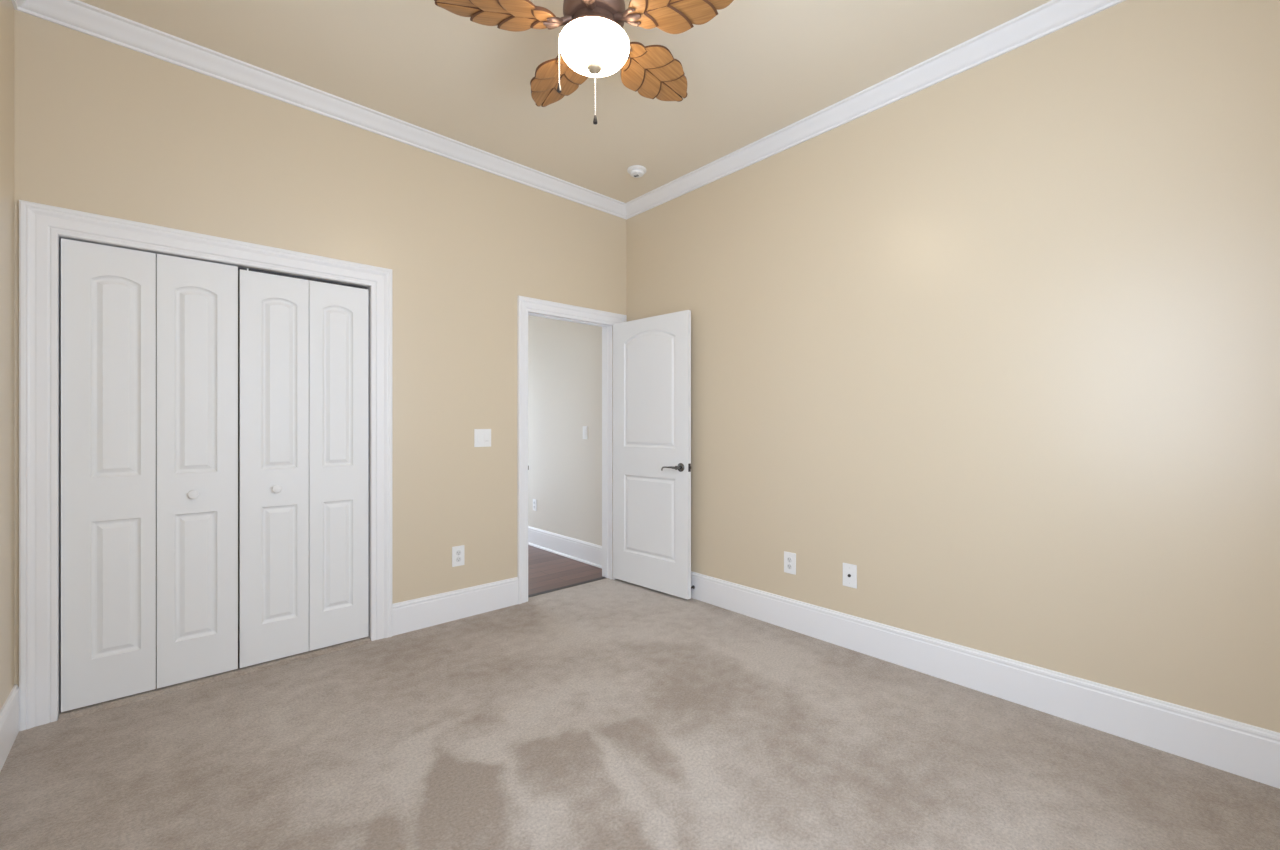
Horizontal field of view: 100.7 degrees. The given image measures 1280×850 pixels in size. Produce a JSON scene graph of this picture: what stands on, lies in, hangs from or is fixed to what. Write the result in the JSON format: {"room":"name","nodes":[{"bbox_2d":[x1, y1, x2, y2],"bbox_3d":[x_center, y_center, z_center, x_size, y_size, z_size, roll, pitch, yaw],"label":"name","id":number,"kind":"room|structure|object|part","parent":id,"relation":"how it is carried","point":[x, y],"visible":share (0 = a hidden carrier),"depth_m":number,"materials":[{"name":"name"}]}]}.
{"room":"empty bedroom","nodes":[
{"label":"empty bedroom","id":0,"kind":"room"},
{"bbox_2d":[0,0,13,709],"bbox_3d":[-1.302,-0.265,0.701,0.120,3.000,3.780,0,0,-42],"label":"wall","id":1,"kind":"structure","parent":0,"point":[6,6],"depth_m":2.03,"materials":[{"name":"beige paint"}]},
{"bbox_2d":[0,684,18,771],"bbox_3d":[-1.292,1.143,0.791,0.014,0.185,3.660,0,0,-42],"label":"baseboard","id":2,"kind":"structure","parent":1,"relation":"attached to","point":[9,712],"depth_m":2.00,"materials":[{"name":"white paint"}]},
{"bbox_2d":[11,0,25,8],"bbox_3d":[-1.266,-1.722,0.814,0.084,0.086,3.660,0,0,-42],"label":"crown molding","id":3,"kind":"structure","parent":1,"relation":"attached to","point":[16,3],"depth_m":2.12,"materials":[{"name":"white paint"}]},
{"bbox_2d":[14,9,625,686],"bbox_3d":[-1.622,-0.235,3.483,3.384,3.060,0.770,0,0,-42],"label":"wall","id":4,"kind":"structure","parent":0,"point":[102,127],"depth_m":3.12,"materials":[{"name":"beige paint"}]},
{"bbox_2d":[61,238,237,711],"bbox_3d":[-2.221,0.212,2.435,0.597,2.000,0.061,0,0,-42],"label":"door","id":5,"kind":"structure","parent":4,"relation":"in","point":[108,293],"depth_m":2.40,"materials":[{"name":"white paint"}]},
{"bbox_3d":[-2.116,0.329,2.510,0.042,0.042,0.031,0,0,-42],"label":"knob","id":6,"kind":"part","parent":5,"relation":"part of","materials":[{"name":"white paint"}]},
{"bbox_2d":[19,200,391,730],"bbox_3d":[-2.021,0.163,2.667,1.429,2.144,0.142,0,0,-42],"label":"door frame","id":7,"kind":"structure","parent":4,"relation":"attached to","point":[40,225],"depth_m":2.21,"materials":[{"name":"white paint"}]},
{"bbox_2d":[239,269,367,667],"bbox_3d":[-1.775,0.218,2.840,0.591,1.988,0.061,0,0,-42],"label":"door","id":8,"kind":"structure","parent":4,"relation":"in","point":[303,344],"depth_m":2.81,"materials":[{"name":"white paint"}]},
{"bbox_3d":[-1.873,0.329,2.731,0.042,0.042,0.031,0,0,-42],"label":"knob","id":9,"kind":"part","parent":8,"relation":"part of","materials":[{"name":"white paint"}]},
{"bbox_2d":[15,0,625,218],"bbox_3d":[-1.291,-1.722,3.207,3.264,0.086,0.084,0,0,-42],"label":"crown molding","id":10,"kind":"structure","parent":4,"relation":"attached to","point":[77,15],"depth_m":2.72,"materials":[{"name":"white paint"}]},
{"bbox_2d":[392,577,517,635],"bbox_3d":[-1.150,1.143,3.382,0.836,0.185,0.014,0,0,-42],"label":"baseboard","id":11,"kind":"structure","parent":4,"relation":"attached to","point":[423,612],"depth_m":3.34,"materials":[{"name":"white paint"}]},
{"bbox_2d":[452,545,463,566],"bbox_3d":[-1.157,0.835,3.378,0.081,0.128,0.010,0,0,-42],"label":"power outlet","id":12,"kind":"object","parent":4,"relation":"attached to","point":[457,551],"visible":1,"depth_m":3.37,"materials":[{"name":"white plastic"}]},
{"bbox_2d":[474,429,490,446],"bbox_3d":[-1.033,0.085,3.489,0.118,0.118,0.013,0,0,-42],"label":"light switch","id":13,"kind":"object","parent":4,"relation":"attached to","point":[482,437],"visible":1,"depth_m":3.49,"materials":[{"name":"white plastic"}]},
{"bbox_2d":[517,295,626,603],"bbox_3d":[-0.521,0.171,4.035,0.982,2.128,0.152,0,0,-42],"label":"door frame","id":14,"kind":"structure","parent":4,"relation":"attached to","point":[525,305],"depth_m":3.83,"materials":[{"name":"white paint"}]},
{"bbox_2d":[613,310,690,598],"bbox_3d":[0.075,0.207,3.968,0.773,2.020,0.152,0,0,44],"label":"door","id":15,"kind":"structure","parent":14,"relation":"attached to","point":[652,355],"depth_m":3.93,"materials":[{"name":"white paint"}]},
{"bbox_3d":[0.228,0.299,3.756,0.174,0.062,0.059,0,0,44],"label":"handle","id":16,"kind":"part","parent":15,"relation":"part of","materials":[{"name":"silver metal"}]},
{"bbox_2d":[79,0,1050,202],"bbox_3d":[-0.089,-1.815,1.883,3.504,0.100,3.900,0,0,-42],"label":"ceiling","id":17,"kind":"structure","parent":0,"point":[756,69],"depth_m":2.57,"materials":[{"name":"beige paint"}]},
{"bbox_2d":[434,0,733,124],"bbox_3d":[-0.162,-1.452,2.035,1.068,0.627,1.081,0,0,-42],"label":"ceiling fan","id":18,"kind":"object","parent":17,"relation":"hanging from","point":[593,41],"visible":1,"depth_m":1.96,"materials":[{"name":"brown wood"}]},
{"bbox_3d":[-0.519,-1.496,1.919,0.424,0.020,0.237,0,12,-13],"label":"blade","id":19,"kind":"part","parent":18,"relation":"part of","materials":[{"name":"brown wood"}]},
{"bbox_3d":[-0.305,-1.381,2.000,0.006,0.192,0.006,0,0,-20],"label":"pull chain","id":20,"kind":"part","parent":18,"relation":"part of","materials":[{"name":"white metal"}]},
{"bbox_3d":[-0.356,-1.496,2.306,0.237,0.020,0.424,-14,7,-30],"label":"blade","id":21,"kind":"part","parent":18,"relation":"part of","materials":[{"name":"brown wood"}]},
{"bbox_3d":[-0.172,-1.398,2.000,0.265,0.094,0.265,0,0,-42],"label":"lamp shade","id":22,"kind":"part","parent":18,"relation":"part of","materials":[{"name":"white glass"}]},
{"bbox_3d":[-0.169,-1.248,2.000,0.006,0.166,0.006,0,0,-20],"label":"pull chain","id":23,"kind":"part","parent":18,"relation":"part of","materials":[{"name":"white metal"}]},
{"bbox_3d":[0.062,-1.496,2.270,0.237,0.020,0.424,-16,-10,40],"label":"blade","id":24,"kind":"part","parent":18,"relation":"part of","materials":[{"name":"brown wood"}]},
{"bbox_3d":[0.157,-1.496,1.861,0.424,0.020,0.237,0,-12,23],"label":"blade","id":25,"kind":"part","parent":18,"relation":"part of","materials":[{"name":"brown wood"}]},
{"bbox_2d":[627,165,645,177],"bbox_3d":[-0.022,-1.744,3.664,0.132,0.042,0.132,0,0,25],"label":"smoke detector","id":26,"kind":"object","parent":17,"relation":"attached to","point":[636,171],"visible":1,"depth_m":3.63,"materials":[{"name":"white plastic"}]},
{"bbox_3d":[-0.022,-1.757,3.664,0.132,0.016,0.132,0,0,25],"label":"plate","id":27,"kind":"part","parent":26,"relation":"part of","materials":[{"name":"white plastic"}]},
{"bbox_2d":[528,315,601,545],"bbox_3d":[-1.223,-0.140,5.702,0.100,2.750,3.280,0,0,-42],"label":"wall","id":28,"kind":"structure","parent":0,"point":[565,357],"depth_m":5.08,"materials":[{"name":"beige paint"}]},
{"bbox_2d":[533,499,536,510],"bbox_3d":[-1.089,0.825,5.473,0.010,0.118,0.072,0,0,-42],"label":"power outlet","id":29,"kind":"object","parent":28,"relation":"attached to","point":[534,500],"visible":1,"depth_m":5.46,"materials":[{"name":"white plastic"}]},
{"bbox_2d":[528,526,601,568],"bbox_3d":[-1.271,1.155,5.658,0.030,0.185,3.280,0,0,-42],"label":"baseboard","id":30,"kind":"structure","parent":28,"relation":"attached to","point":[582,551],"depth_m":5.03,"materials":[{"name":"white paint"}]},
{"bbox_2d":[583,426,587,438],"bbox_3d":[-0.501,0.070,4.824,0.010,0.118,0.072,0,0,-42],"label":"light switch","id":31,"kind":"object","parent":28,"relation":"attached to","point":[585,428],"visible":1,"depth_m":4.81,"materials":[{"name":"white plastic"}]},
{"bbox_2d":[0,545,1279,849],"bbox_3d":[-1.191,1.268,3.097,3.504,0.095,7.180,0,0,-42],"label":"floor","id":32,"kind":"structure","parent":0,"point":[603,714],"depth_m":1.97,"materials":[{"name":"beige carpet"}]},
{"bbox_2d":[528,577,605,597],"bbox_3d":[-0.560,1.240,4.039,0.759,0.015,0.042,0,0,-42],"label":"threshold strip","id":33,"kind":"object","parent":32,"relation":"on","point":[600,578],"visible":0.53,"depth_m":4.02,"materials":[{"name":"grey"}]},
{"bbox_2d":[626,0,1279,732],"bbox_3d":[1.164,-0.265,3.020,0.120,3.000,3.900,0,0,-42],"label":"wall","id":34,"kind":"structure","parent":0,"point":[996,342],"depth_m":2.34,"materials":[{"name":"beige paint"}]},
{"bbox_2d":[784,551,795,574],"bbox_3d":[0.906,0.835,3.208,0.010,0.128,0.081,0,0,-42],"label":"power outlet","id":35,"kind":"object","parent":34,"relation":"attached to","point":[789,558],"visible":1,"depth_m":3.20,"materials":[{"name":"white plastic"}]},
{"bbox_2d":[843,563,856,588],"bbox_3d":[1.156,0.832,2.928,0.016,0.128,0.081,0,0,-42],"label":"cable jack","id":36,"kind":"object","parent":34,"relation":"attached to","point":[849,570],"visible":1,"depth_m":2.92,"materials":[{"name":"white plastic"}]},
{"bbox_2d":[625,0,1125,219],"bbox_3d":[1.088,-1.722,2.951,0.084,0.086,3.660,0,0,-42],"label":"crown molding","id":37,"kind":"structure","parent":34,"relation":"attached to","point":[1052,16],"depth_m":2.71,"materials":[{"name":"white paint"}]},
{"bbox_2d":[691,571,1279,788],"bbox_3d":[1.114,1.143,2.975,0.014,0.185,3.660,0,0,-42],"label":"baseboard","id":38,"kind":"structure","parent":34,"relation":"attached to","point":[1245,750],"depth_m":2.30,"materials":[{"name":"white paint"}]}
]}

